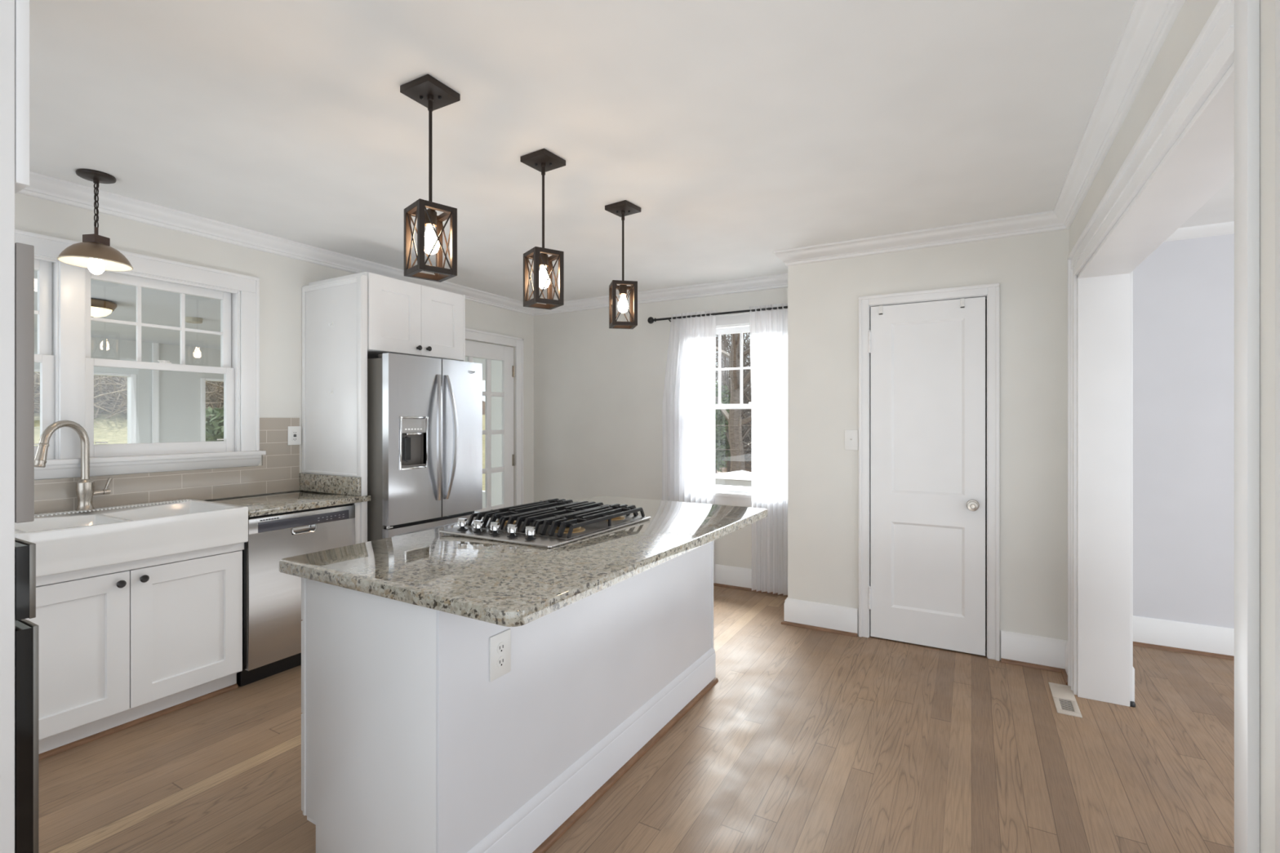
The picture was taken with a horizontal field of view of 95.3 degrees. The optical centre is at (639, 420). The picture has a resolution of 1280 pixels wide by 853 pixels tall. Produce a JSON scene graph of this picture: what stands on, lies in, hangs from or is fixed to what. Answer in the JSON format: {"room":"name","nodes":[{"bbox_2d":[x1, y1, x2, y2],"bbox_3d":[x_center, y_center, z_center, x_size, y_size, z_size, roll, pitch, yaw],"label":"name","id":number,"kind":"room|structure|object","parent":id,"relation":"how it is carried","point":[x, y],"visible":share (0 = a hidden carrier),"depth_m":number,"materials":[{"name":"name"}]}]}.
{"room":"kitchen","nodes":[
{"label":"kitchen","id":0,"kind":"room"},
{"bbox_2d":[34,270,220,349],"bbox_3d":[-4.460,-0.955,4.833,4.570,0.080,7.500,0,0,30],"label":"ceiling","id":1,"kind":"structure","parent":0,"point":[162,308],"depth_m":5.06,"materials":[{"name":"paint"}]},
{"bbox_2d":[90,297,116,317],"bbox_3d":[-4.197,-0.847,4.455,0.310,0.136,0.310,0,0,30],"label":"flush ceiling light","id":2,"kind":"object","parent":1,"relation":"attached to","point":[100,308],"visible":0.37,"depth_m":4.42,"materials":[{"name":"white glass"}]},
{"bbox_2d":[185,316,203,324],"bbox_3d":[-3.991,-0.893,5.223,0.132,0.042,0.132,0,0,30],"label":"smoke detector","id":3,"kind":"object","parent":1,"relation":"attached to","point":[188,319],"visible":0.92,"depth_m":5.18,"materials":[{"name":"plastic"}]},
{"bbox_2d":[34,331,223,443],"bbox_3d":[-6.368,0.310,5.918,0.120,2.450,7.440,0,0,30],"label":"wall","id":4,"kind":"structure","parent":0,"point":[180,392],"depth_m":7.01,"materials":[{"name":"paint"}]},
{"bbox_2d":[34,368,136,443],"bbox_3d":[-6.550,0.378,5.555,0.102,1.815,2.790,0,0,30],"label":"window","id":5,"kind":"structure","parent":4,"relation":"in","point":[131,378],"depth_m":6.72,"materials":[{"name":"white paint"}]},
{"bbox_2d":[151,342,159,443],"bbox_3d":[-5.725,0.310,6.898,0.030,2.450,0.060,0,0,30],"label":"trim","id":6,"kind":"structure","parent":4,"relation":"attached to","point":[155,346],"depth_m":6.88,"materials":[{"name":"white paint"}]},
{"bbox_2d":[200,377,223,441],"bbox_3d":[-5.204,0.378,7.925,0.102,1.815,1.360,0,0,30],"label":"window","id":7,"kind":"structure","parent":4,"relation":"in","point":[203,380],"depth_m":7.33,"materials":[{"name":"white paint"}]},
{"bbox_2d":[14,192,533,506],"bbox_3d":[-2.770,0.120,3.040,0.140,2.530,6.950,0,0,30],"label":"wall","id":8,"kind":"structure","parent":0,"point":[282,279],"depth_m":3.69,"materials":[{"name":"paint"}]},
{"bbox_2d":[14,229,266,479],"bbox_3d":[-2.815,-0.299,2.905,0.195,1.156,1.712,0,0,30],"label":"window","id":9,"kind":"structure","parent":8,"relation":"in","point":[67,366],"depth_m":3.08,"materials":[{"name":"white paint"}]},
{"bbox_2d":[34,417,299,514],"bbox_3d":[-2.786,0.222,2.862,0.008,0.474,2.225,0,0,30],"label":"wall tile","id":10,"kind":"structure","parent":8,"relation":"attached to","point":[279,470],"depth_m":3.33,"materials":[{"name":"beige tile"}]},
{"bbox_2d":[288,426,301,444],"bbox_3d":[-2.245,0.100,3.794,0.011,0.122,0.084,0,0,30],"label":"outlet","id":11,"kind":"object","parent":10,"relation":"attached to","point":[294,432],"visible":1,"depth_m":3.79,"materials":[{"name":"white plastic"}]},
{"bbox_2d":[292,430,297,440],"bbox_3d":[-2.243,0.100,3.793,0.004,0.066,0.034,0,0,30],"label":"receptacle","id":12,"kind":"object","parent":11,"relation":"attached to","point":[294,432],"depth_m":3.79,"materials":[{"name":"white plastic"}]},
{"bbox_2d":[308,271,465,361],"bbox_3d":[-1.728,-0.671,4.069,0.653,0.488,0.790,0,0,30],"label":"upper cabinet","id":13,"kind":"object","parent":8,"relation":"attached to","point":[404,317],"visible":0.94,"depth_m":3.87,"materials":[{"name":"white paint"}]},
{"bbox_2d":[465,339,515,511],"bbox_3d":[-1.446,0.336,5.275,0.048,2.079,0.892,0,0,30],"label":"door","id":14,"kind":"structure","parent":8,"relation":"in","point":[488,352],"depth_m":5.52,"materials":[{"name":"white paint"}]},
{"bbox_2d":[465,328,523,505],"bbox_3d":[-1.417,0.292,5.253,0.028,2.185,1.075,0,0,30],"label":"trim","id":15,"kind":"structure","parent":8,"relation":"attached to","point":[470,334],"depth_m":5.66,"materials":[{"name":"white paint"}]},
{"bbox_2d":[17,0,1185,315],"bbox_3d":[-0.481,-1.099,2.568,4.306,0.092,5.190,0,0,30],"label":"trim","id":16,"kind":"structure","parent":8,"relation":"attached to","point":[1148,24],"depth_m":3.26,"materials":[{"name":"white paint"}]},
{"bbox_2d":[465,356,502,519],"bbox_3d":[-2.587,0.310,7.979,4.420,2.450,0.120,0,0,30],"label":"wall","id":17,"kind":"structure","parent":0,"point":[496,366],"depth_m":7.49,"materials":[{"name":"paint"}]},
{"bbox_2d":[29,0,1234,303],"bbox_3d":[1.197,-1.195,0.873,9.180,0.100,7.100,0,0,30],"label":"ceiling","id":18,"kind":"structure","parent":0,"point":[740,132],"depth_m":2.19,"materials":[{"name":"paint"}]},
{"bbox_2d":[57,168,133,275],"bbox_3d":[-2.536,-0.912,2.723,0.261,0.464,0.261,0,0,30],"label":"dome pendant","id":19,"kind":"object","parent":18,"relation":"hanging from","point":[95,253],"visible":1,"depth_m":2.70,"materials":[{"name":"brown metal"}]},
{"bbox_2d":[400,74,460,282],"bbox_3d":[-0.726,-0.822,2.022,0.155,0.644,0.155,0,0,36],"label":"pendant lantern","id":20,"kind":"object","parent":18,"relation":"hanging from","point":[426,90],"visible":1,"depth_m":2.01,"materials":[{"name":"brown metal"}]},
{"bbox_2d":[424,209,436,226],"bbox_3d":[-0.726,-0.698,2.022,0.043,0.050,0.042,0,0,30],"label":"socket","id":21,"kind":"object","parent":20,"relation":"attached to","point":[433,214],"depth_m":2.01,"materials":[{"name":"brown metal"}]},
{"bbox_2d":[520,148,565,310],"bbox_3d":[-0.423,-0.822,2.552,0.166,0.644,0.166,0,0,39],"label":"pendant lantern","id":22,"kind":"object","parent":18,"relation":"hanging from","point":[543,160],"visible":1,"depth_m":2.53,"materials":[{"name":"brown"}]},
{"bbox_2d":[539,253,548,266],"bbox_3d":[-0.423,-0.698,2.552,0.043,0.050,0.042,0,0,39],"label":"socket","id":23,"kind":"object","parent":22,"relation":"attached to","point":[544,256],"depth_m":2.53,"materials":[{"name":"brown metal"}]},
{"bbox_2d":[604,200,640,328],"bbox_3d":[-0.091,-0.822,3.128,0.176,0.644,0.176,0,0,-36],"label":"pendant lantern","id":24,"kind":"object","parent":18,"relation":"hanging from","point":[624,208],"visible":1,"depth_m":3.11,"materials":[{"name":"brown"}]},
{"bbox_2d":[618,284,626,294],"bbox_3d":[-0.091,-0.698,3.128,0.042,0.050,0.043,0,0,-28],"label":"socket","id":25,"kind":"object","parent":24,"relation":"attached to","point":[623,288],"depth_m":3.11,"materials":[{"name":"brown metal"}]},
{"bbox_2d":[38,586,1234,852],"bbox_3d":[1.197,1.445,0.873,9.180,0.120,7.100,0,0,30],"label":"floor","id":26,"kind":"structure","parent":0,"point":[805,740],"depth_m":2.36,"materials":[{"name":"brown wood"}]},
{"bbox_2d":[0,0,29,852],"bbox_3d":[-1.675,0.120,1.030,0.790,2.529,0.656,0,0,30],"label":"tall cabinet","id":27,"kind":"object","parent":26,"relation":"on","point":[14,14],"visible":1,"depth_m":1.09,"materials":[{"name":"white paint"}]},
{"bbox_2d":[14,242,34,523],"bbox_3d":[-1.657,-0.090,1.057,0.784,0.590,0.602,0,0,30],"label":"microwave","id":28,"kind":"object","parent":27,"relation":"in","point":[24,253],"visible":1,"depth_m":1.11,"materials":[{"name":"grey metal"}]},
{"bbox_2d":[14,537,38,852],"bbox_3d":[-1.653,0.646,1.059,0.780,0.817,0.608,0,0,30],"label":"wall oven","id":29,"kind":"object","parent":27,"relation":"in","point":[26,632],"visible":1,"depth_m":1.12,"materials":[{"name":"grey metal"}]},
{"bbox_2d":[25,542,244,760],"bbox_3d":[-2.500,1.004,2.727,0.628,0.762,0.928,0,0,30],"label":"base cabinet","id":30,"kind":"object","parent":26,"relation":"on","point":[123,646],"visible":0.86,"depth_m":2.61,"materials":[{"name":"white paint"}]},
{"bbox_2d":[236,503,355,686],"bbox_3d":[-2.120,0.943,3.400,0.614,0.885,0.606,0,0,30],"label":"dishwasher","id":31,"kind":"object","parent":26,"relation":"on","point":[272,620],"visible":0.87,"depth_m":3.13,"materials":[{"name":"silver metal"}]},
{"bbox_2d":[204,490,370,517],"bbox_3d":[-2.097,0.478,3.438,0.633,0.036,0.696,0,0,30],"label":"countertop","id":32,"kind":"structure","parent":31,"relation":"on","point":[295,500],"depth_m":3.35,"materials":[{"name":"grey stone"}]},
{"bbox_2d":[14,498,248,577],"bbox_3d":[-2.469,0.528,2.768,0.617,0.186,0.831,0,0,30],"label":"farmhouse sink","id":33,"kind":"object","parent":32,"relation":"in","point":[66,541],"visible":0.96,"depth_m":2.67,"materials":[{"name":"white ceramic"}]},
{"bbox_2d":[34,420,112,511],"bbox_3d":[-2.713,0.219,2.781,0.083,0.439,0.339,0,0,7],"label":"kitchen faucet","id":34,"kind":"object","parent":33,"relation":"on","point":[85,486],"visible":0.98,"depth_m":2.83,"materials":[{"name":"silver metal"}]},
{"bbox_2d":[299,472,360,496],"bbox_3d":[-1.966,0.403,3.688,0.613,0.112,0.020,0,0,30],"label":"granite side splash","id":35,"kind":"object","parent":32,"relation":"on","point":[333,484],"visible":1,"depth_m":3.66,"materials":[{"name":"beige stone"}]},
{"bbox_2d":[302,275,367,544],"bbox_3d":[-1.958,0.250,3.702,0.617,2.270,0.072,0,0,30],"label":"end panel","id":36,"kind":"object","parent":26,"relation":"on","point":[335,425],"visible":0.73,"depth_m":3.67,"materials":[{"name":"white paint"}]},
{"bbox_2d":[367,352,482,542],"bbox_3d":[-1.614,0.479,4.026,0.816,1.772,0.777,0,0,30],"label":"refrigerator","id":37,"kind":"object","parent":26,"relation":"on","point":[424,414],"visible":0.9,"depth_m":3.74,"materials":[{"name":"grey metal"}]},
{"bbox_2d":[301,540,718,852],"bbox_3d":[-0.354,0.941,2.493,0.716,0.888,1.818,0,0,30],"label":"kitchen island","id":38,"kind":"object","parent":26,"relation":"on","point":[409,744],"visible":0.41,"depth_m":1.80,"materials":[{"name":"white paint"}]},
{"bbox_2d":[489,628,511,681],"bbox_3d":[-0.415,0.698,1.737,0.008,0.130,0.086,0,0,31],"label":"wall outlet","id":39,"kind":"object","parent":38,"relation":"attached to","point":[500,643],"visible":1,"depth_m":1.73,"materials":[{"name":"white plastic"}]},
{"bbox_2d":[497,656,505,667],"bbox_3d":[-0.413,0.719,1.736,0.002,0.033,0.033,0,0,30],"label":"receptacle","id":40,"kind":"object","parent":39,"relation":"attached to","point":[500,660],"depth_m":1.74,"materials":[{"name":"white plastic"}]},
{"bbox_2d":[497,642,505,653],"bbox_3d":[-0.413,0.677,1.736,0.002,0.033,0.033,0,0,30],"label":"receptacle","id":41,"kind":"object","parent":39,"relation":"attached to","point":[500,646],"depth_m":1.73,"materials":[{"name":"white plastic"}]},
{"bbox_2d":[279,495,767,626],"bbox_3d":[-0.263,0.475,2.459,1.043,0.038,1.895,0,0,31],"label":"island countertop","id":42,"kind":"structure","parent":38,"relation":"on","point":[504,584],"depth_m":1.89,"materials":[{"name":"grey stone"}]},
{"bbox_2d":[439,498,650,548],"bbox_3d":[-0.381,0.422,2.528,0.576,0.066,0.735,0,0,30],"label":"gas cooktop","id":43,"kind":"object","parent":42,"relation":"in","point":[553,522],"visible":1,"depth_m":2.38,"materials":[{"name":"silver metal"}]},
{"bbox_2d":[439,514,650,548],"bbox_3d":[-0.381,0.450,2.528,0.576,0.010,0.735,0,0,30],"label":"tray","id":44,"kind":"object","parent":43,"relation":"attached to","point":[542,539],"depth_m":2.30,"materials":[{"name":"silver metal"}]},
{"bbox_2d":[1048,682,1082,717],"bbox_3d":[2.104,1.381,2.895,0.096,0.008,0.363,0,0,30],"label":"floor vent","id":45,"kind":"object","parent":26,"relation":"in","point":[1064,700],"visible":1,"depth_m":2.88,"materials":[{"name":"beige metal"}]},
{"bbox_2d":[533,287,787,568],"bbox_3d":[0.925,0.120,4.845,4.502,2.530,0.160,0,0,30],"label":"wall","id":46,"kind":"structure","parent":0,"point":[598,388],"depth_m":5.46,"materials":[{"name":"paint"}]},
{"bbox_2d":[647,306,787,324],"bbox_3d":[0.709,-0.874,4.809,1.439,0.070,0.116,0,0,30],"label":"curtain rod","id":47,"kind":"object","parent":46,"relation":"attached to","point":[651,320],"visible":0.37,"depth_m":4.82,"materials":[{"name":"black metal"}]},
{"bbox_2d":[662,310,715,583],"bbox_3d":[0.412,0.223,4.947,0.495,2.265,0.070,0,0,30],"label":"sheer curtain","id":48,"kind":"object","parent":47,"relation":"hanging from","point":[688,408],"visible":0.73,"depth_m":4.94,"materials":[{"name":"white fabric"}]},
{"bbox_2d":[749,302,787,595],"bbox_3d":[1.063,0.223,4.577,0.426,2.265,0.072,0,0,30],"label":"sheer curtain","id":49,"kind":"object","parent":47,"relation":"hanging from","point":[768,328],"visible":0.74,"depth_m":4.59,"materials":[{"name":"white fabric"}]},
{"bbox_2d":[715,311,751,506],"bbox_3d":[0.830,-0.090,4.859,1.133,1.590,0.190,0,0,30],"label":"window","id":50,"kind":"structure","parent":46,"relation":"in","point":[737,495],"depth_m":4.87,"materials":[{"name":"white paint"}]},
{"bbox_2d":[715,564,751,588],"bbox_3d":[0.079,1.299,5.130,2.750,0.172,0.180,0,0,30],"label":"baseboard","id":51,"kind":"structure","parent":46,"relation":"attached to","point":[724,575],"depth_m":4.82,"materials":[{"name":"white paint"}]},
{"bbox_2d":[713,582,787,596],"bbox_3d":[0.083,1.375,5.117,2.730,0.019,0.160,0,0,30],"label":"trim","id":52,"kind":"structure","parent":46,"relation":"attached to","point":[715,584],"depth_m":4.76,"materials":[{"name":"brown wood"}]},
{"bbox_2d":[787,229,1068,660],"bbox_3d":[1.840,0.120,3.871,1.556,2.530,0.630,0,0,30],"label":"wall","id":53,"kind":"structure","parent":0,"point":[1031,270],"depth_m":3.45,"materials":[{"name":"paint"}]},
{"bbox_2d":[781,619,857,637],"bbox_3d":[1.336,1.375,4.136,0.491,0.019,0.667,0,0,30],"label":"trim","id":54,"kind":"structure","parent":53,"relation":"attached to","point":[787,623],"depth_m":3.84,"materials":[{"name":"brown wood"}]},
{"bbox_2d":[784,597,857,635],"bbox_3d":[1.347,1.299,4.140,0.474,0.172,0.650,0,0,30],"label":"baseboard","id":55,"kind":"structure","parent":53,"relation":"attached to","point":[799,611],"depth_m":3.85,"materials":[{"name":"white paint"}]},
{"bbox_2d":[844,430,857,449],"bbox_3d":[1.364,0.127,3.769,0.084,0.130,0.018,0,0,30],"label":"light switch","id":56,"kind":"object","parent":53,"relation":"attached to","point":[851,436],"visible":1,"depth_m":3.77,"materials":[{"name":"white plastic"}]},
{"bbox_2d":[868,296,985,655],"bbox_3d":[1.729,0.327,3.553,0.642,2.096,0.103,0,0,30],"label":"door","id":57,"kind":"structure","parent":53,"relation":"in","point":[927,586],"depth_m":3.56,"materials":[{"name":"white paint"}]},
{"bbox_2d":[879,305,883,315],"bbox_3d":[1.518,-0.694,3.679,0.022,0.058,0.014,0,0,30],"label":"hook","id":58,"kind":"object","parent":57,"relation":"attached to","point":[881,308],"visible":1,"depth_m":3.68,"materials":[{"name":"white plastic"}]},
{"bbox_2d":[960,297,964,307],"bbox_3d":[1.909,-0.694,3.457,0.022,0.058,0.014,0,0,30],"label":"hook","id":59,"kind":"object","parent":57,"relation":"attached to","point":[962,300],"visible":1,"depth_m":3.46,"materials":[{"name":"white plastic"}]},
{"bbox_2d":[858,283,999,661],"bbox_3d":[1.765,0.297,3.601,0.769,2.175,0.134,0,0,30],"label":"trim","id":60,"kind":"structure","parent":53,"relation":"attached to","point":[991,291],"depth_m":3.46,"materials":[{"name":"white paint"}]},
{"bbox_2d":[1000,630,1067,675],"bbox_3d":[2.173,1.299,3.204,0.319,0.172,0.202,0,0,30],"label":"baseboard","id":61,"kind":"structure","parent":53,"relation":"attached to","point":[1033,649],"depth_m":3.27,"materials":[{"name":"white paint"}]},
{"bbox_2d":[1000,657,1067,684],"bbox_3d":[2.159,1.375,3.200,0.299,0.019,0.182,0,0,30],"label":"trim","id":62,"kind":"structure","parent":53,"relation":"attached to","point":[1063,671],"depth_m":3.25,"materials":[{"name":"brown wood"}]},
{"bbox_2d":[985,298,986,650],"bbox_3d":[1.803,0.279,3.668,0.843,2.212,0.010,0,0,30],"label":"wall","id":63,"kind":"structure","parent":0,"point":[985,299],"depth_m":3.51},
{"bbox_2d":[1068,0,1275,852],"bbox_3d":[1.846,0.120,2.108,0.196,2.530,3.690,0,0,30],"label":"wall","id":64,"kind":"structure","parent":0,"point":[1193,15],"depth_m":1.07,"materials":[{"name":"paint"}]},
{"bbox_2d":[1129,271,1134,702],"bbox_3d":[1.880,0.269,1.942,0.026,2.233,2.285,0,0,30],"label":"trim","id":65,"kind":"structure","parent":64,"relation":"attached to","point":[1131,668],"depth_m":2.83,"materials":[{"name":"white paint"}]},
{"bbox_2d":[1129,701,1135,707],"bbox_3d":[2.384,1.374,2.832,0.032,0.022,0.031,0,0,30],"label":"end cap","id":66,"kind":"object","parent":64,"relation":"attached to","point":[1132,704],"visible":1,"depth_m":2.82,"materials":[{"name":"black plastic"}]},
{"bbox_2d":[1077,62,1234,706],"bbox_3d":[1.778,0.329,1.989,0.204,2.113,2.065,0,0,30],"label":"trim","id":67,"kind":"structure","parent":64,"relation":"attached to","point":[1200,162],"depth_m":2.84,"materials":[{"name":"white paint"}]},
{"bbox_2d":[1067,0,1259,852],"bbox_3d":[1.692,0.120,2.066,0.030,2.529,2.245,0,0,30],"label":"trim","id":68,"kind":"structure","parent":64,"relation":"attached to","point":[1230,34],"depth_m":1.13,"materials":[{"name":"white paint"}]},
{"bbox_2d":[1275,0,1279,852],"bbox_3d":[1.029,0.235,0.890,0.022,2.300,0.205,0,0,30],"label":"trim","id":69,"kind":"structure","parent":64,"relation":"attached to","point":[1277,2],"depth_m":0.98,"materials":[{"name":"white paint"}]},
{"bbox_2d":[1133,233,1234,628],"bbox_3d":[4.885,0.120,2.665,4.538,2.530,0.140,0,0,30],"label":"wall","id":70,"kind":"structure","parent":0,"point":[1184,290],"depth_m":3.51,"materials":[{"name":"paint"}]},
{"bbox_2d":[1133,641,1234,660],"bbox_3d":[4.749,1.375,2.629,4.338,0.019,0.017,0,0,30],"label":"trim","id":71,"kind":"structure","parent":70,"relation":"attached to","point":[1135,643],"depth_m":3.48,"materials":[{"name":"brown wood"}]},
{"bbox_2d":[1133,615,1234,656],"bbox_3d":[4.758,1.299,2.645,4.338,0.172,0.020,0,0,30],"label":"baseboard","id":72,"kind":"structure","parent":70,"relation":"attached to","point":[1195,637],"depth_m":3.49,"materials":[{"name":"white paint"}]},
{"bbox_2d":[1164,221,1234,241],"bbox_3d":[4.751,-1.115,2.632,4.338,0.060,0.050,0,0,30],"label":"trim","id":73,"kind":"structure","parent":70,"relation":"attached to","point":[1227,228],"depth_m":3.44,"materials":[{"name":"white paint"}]},
{"label":"outside","id":74,"kind":"structure","parent":0,"visible":0},
{"bbox_2d":[34,390,484,414],"bbox_3d":[-24.969,-2.929,21.084,19.750,5.391,40.000,0,0,30],"label":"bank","id":75,"kind":"object","parent":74,"point":[483,402],"depth_m":31.99,"materials":[{"name":"green plant"}]},
{"bbox_2d":[34,372,223,424],"bbox_3d":[-17.783,-2.018,17.750,11.774,5.644,21.551,0,0,30],"label":"brushwood","id":76,"kind":"object","parent":75,"relation":"on","point":[105,388],"visible":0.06,"depth_m":16.45,"materials":[{"name":"plant"}]},
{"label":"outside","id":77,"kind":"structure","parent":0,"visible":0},
{"bbox_2d":[34,408,484,490],"bbox_3d":[-10.448,0.684,12.836,13.750,2.102,40.000,0,0,30],"label":"lawn","id":78,"kind":"structure","parent":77,"point":[113,429],"depth_m":14.85,"materials":[{"name":"green plant"}]},
{"bbox_2d":[205,406,223,441],"bbox_3d":[-7.914,0.412,11.611,1.950,1.618,2.071,0,0,30],"label":"bush","id":79,"kind":"object","parent":78,"relation":"on","point":[214,424],"visible":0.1,"depth_m":11.02,"materials":[{"name":"green plant"}]},
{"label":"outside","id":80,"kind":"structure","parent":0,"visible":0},
{"bbox_2d":[716,455,751,472],"bbox_3d":[10.119,1.141,31.986,62.000,1.288,54.380,0,0,30],"label":"ground","id":81,"kind":"structure","parent":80,"point":[748,467],"depth_m":19.02,"materials":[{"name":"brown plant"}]},
{"bbox_2d":[715,380,730,472],"bbox_3d":[2.016,0.240,15.656,1.288,2.794,1.291,0,0,30],"label":"bush","id":82,"kind":"object","parent":81,"relation":"on","point":[721,441],"visible":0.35,"depth_m":15.32,"materials":[{"name":"green plant"}]},
{"bbox_2d":[715,335,750,460],"bbox_3d":[3.450,-5.926,23.130,10.699,15.361,8.989,0,0,33],"label":"bare tree","id":83,"kind":"object","parent":81,"relation":"on","point":[722,335],"visible":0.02,"depth_m":22.49,"materials":[{"name":"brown plant"}]},
{"bbox_2d":[715,333,751,471],"bbox_3d":[2.637,-4.329,14.427,6.596,12.259,9.460,0,0,-8],"label":"bare tree","id":84,"kind":"object","parent":81,"relation":"on","point":[732,417],"visible":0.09,"depth_m":14.33,"materials":[{"name":"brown plant"}]},
{"bbox_2d":[715,332,751,467],"bbox_3d":[3.492,-2.271,27.498,14.875,10.090,22.525,0,0,19],"label":"thicket","id":85,"kind":"object","parent":81,"relation":"on","point":[745,439],"visible":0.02,"depth_m":19.61,"materials":[{"name":"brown plant"}]},
{"bbox_2d":[715,470,751,486],"bbox_3d":[1.565,1.268,8.829,7.000,1.033,0.360,0,0,30],"label":"wall","id":86,"kind":"structure","parent":81,"relation":"on","point":[741,477],"depth_m":8.73,"materials":[{"name":"white paint"}]},
{"bbox_2d":[715,417,751,473],"bbox_3d":[1.767,0.860,12.222,6.000,1.850,0.060,0,0,30],"label":"wire fence","id":87,"kind":"object","parent":81,"relation":"on","point":[740,425],"visible":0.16,"depth_m":12.03,"materials":[{"name":"grey metal"}]},
{"bbox_2d":[715,335,751,441],"bbox_3d":[3.907,-5.743,17.680,9.016,15.136,9.400,0,0,-41],"label":"bare tree","id":88,"kind":"object","parent":81,"relation":"on","point":[744,402],"visible":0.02,"depth_m":17.63,"materials":[{"name":"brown plant"}]},
{"bbox_2d":[715,334,751,472],"bbox_3d":[3.252,-3.938,16.001,7.616,11.413,6.570,0,0,30],"label":"bare tree","id":89,"kind":"object","parent":81,"relation":"on","point":[728,463],"visible":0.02,"depth_m":16.36,"materials":[{"name":"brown plant"}]},
{"bbox_2d":[715,334,751,448],"bbox_3d":[4.327,-3.629,14.704,8.580,10.984,5.532,0,0,-11],"label":"bare tree","id":90,"kind":"object","parent":81,"relation":"on","point":[742,412],"visible":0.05,"depth_m":14.23,"materials":[{"name":"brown plant"}]},
{"bbox_2d":[715,333,751,448],"bbox_3d":[2.824,-4.410,18.168,9.979,12.398,7.063,0,0,-15],"label":"bare tree","id":91,"kind":"object","parent":81,"relation":"on","point":[745,392],"visible":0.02,"depth_m":17.67,"materials":[{"name":"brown plant"}]},
{"bbox_2d":[716,335,751,454],"bbox_3d":[5.434,-5.932,25.717,9.432,15.203,10.746,0,0,-5],"label":"bare tree","id":92,"kind":"object","parent":81,"relation":"on","point":[717,335],"visible":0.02,"depth_m":24.85,"materials":[{"name":"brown plant"}]},
{"bbox_2d":[716,333,751,422],"bbox_3d":[4.811,-5.315,19.261,10.615,14.193,10.229,0,0,-14],"label":"bare tree","id":93,"kind":"object","parent":81,"relation":"on","point":[744,348],"visible":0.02,"depth_m":20.70,"materials":[{"name":"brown plant"}]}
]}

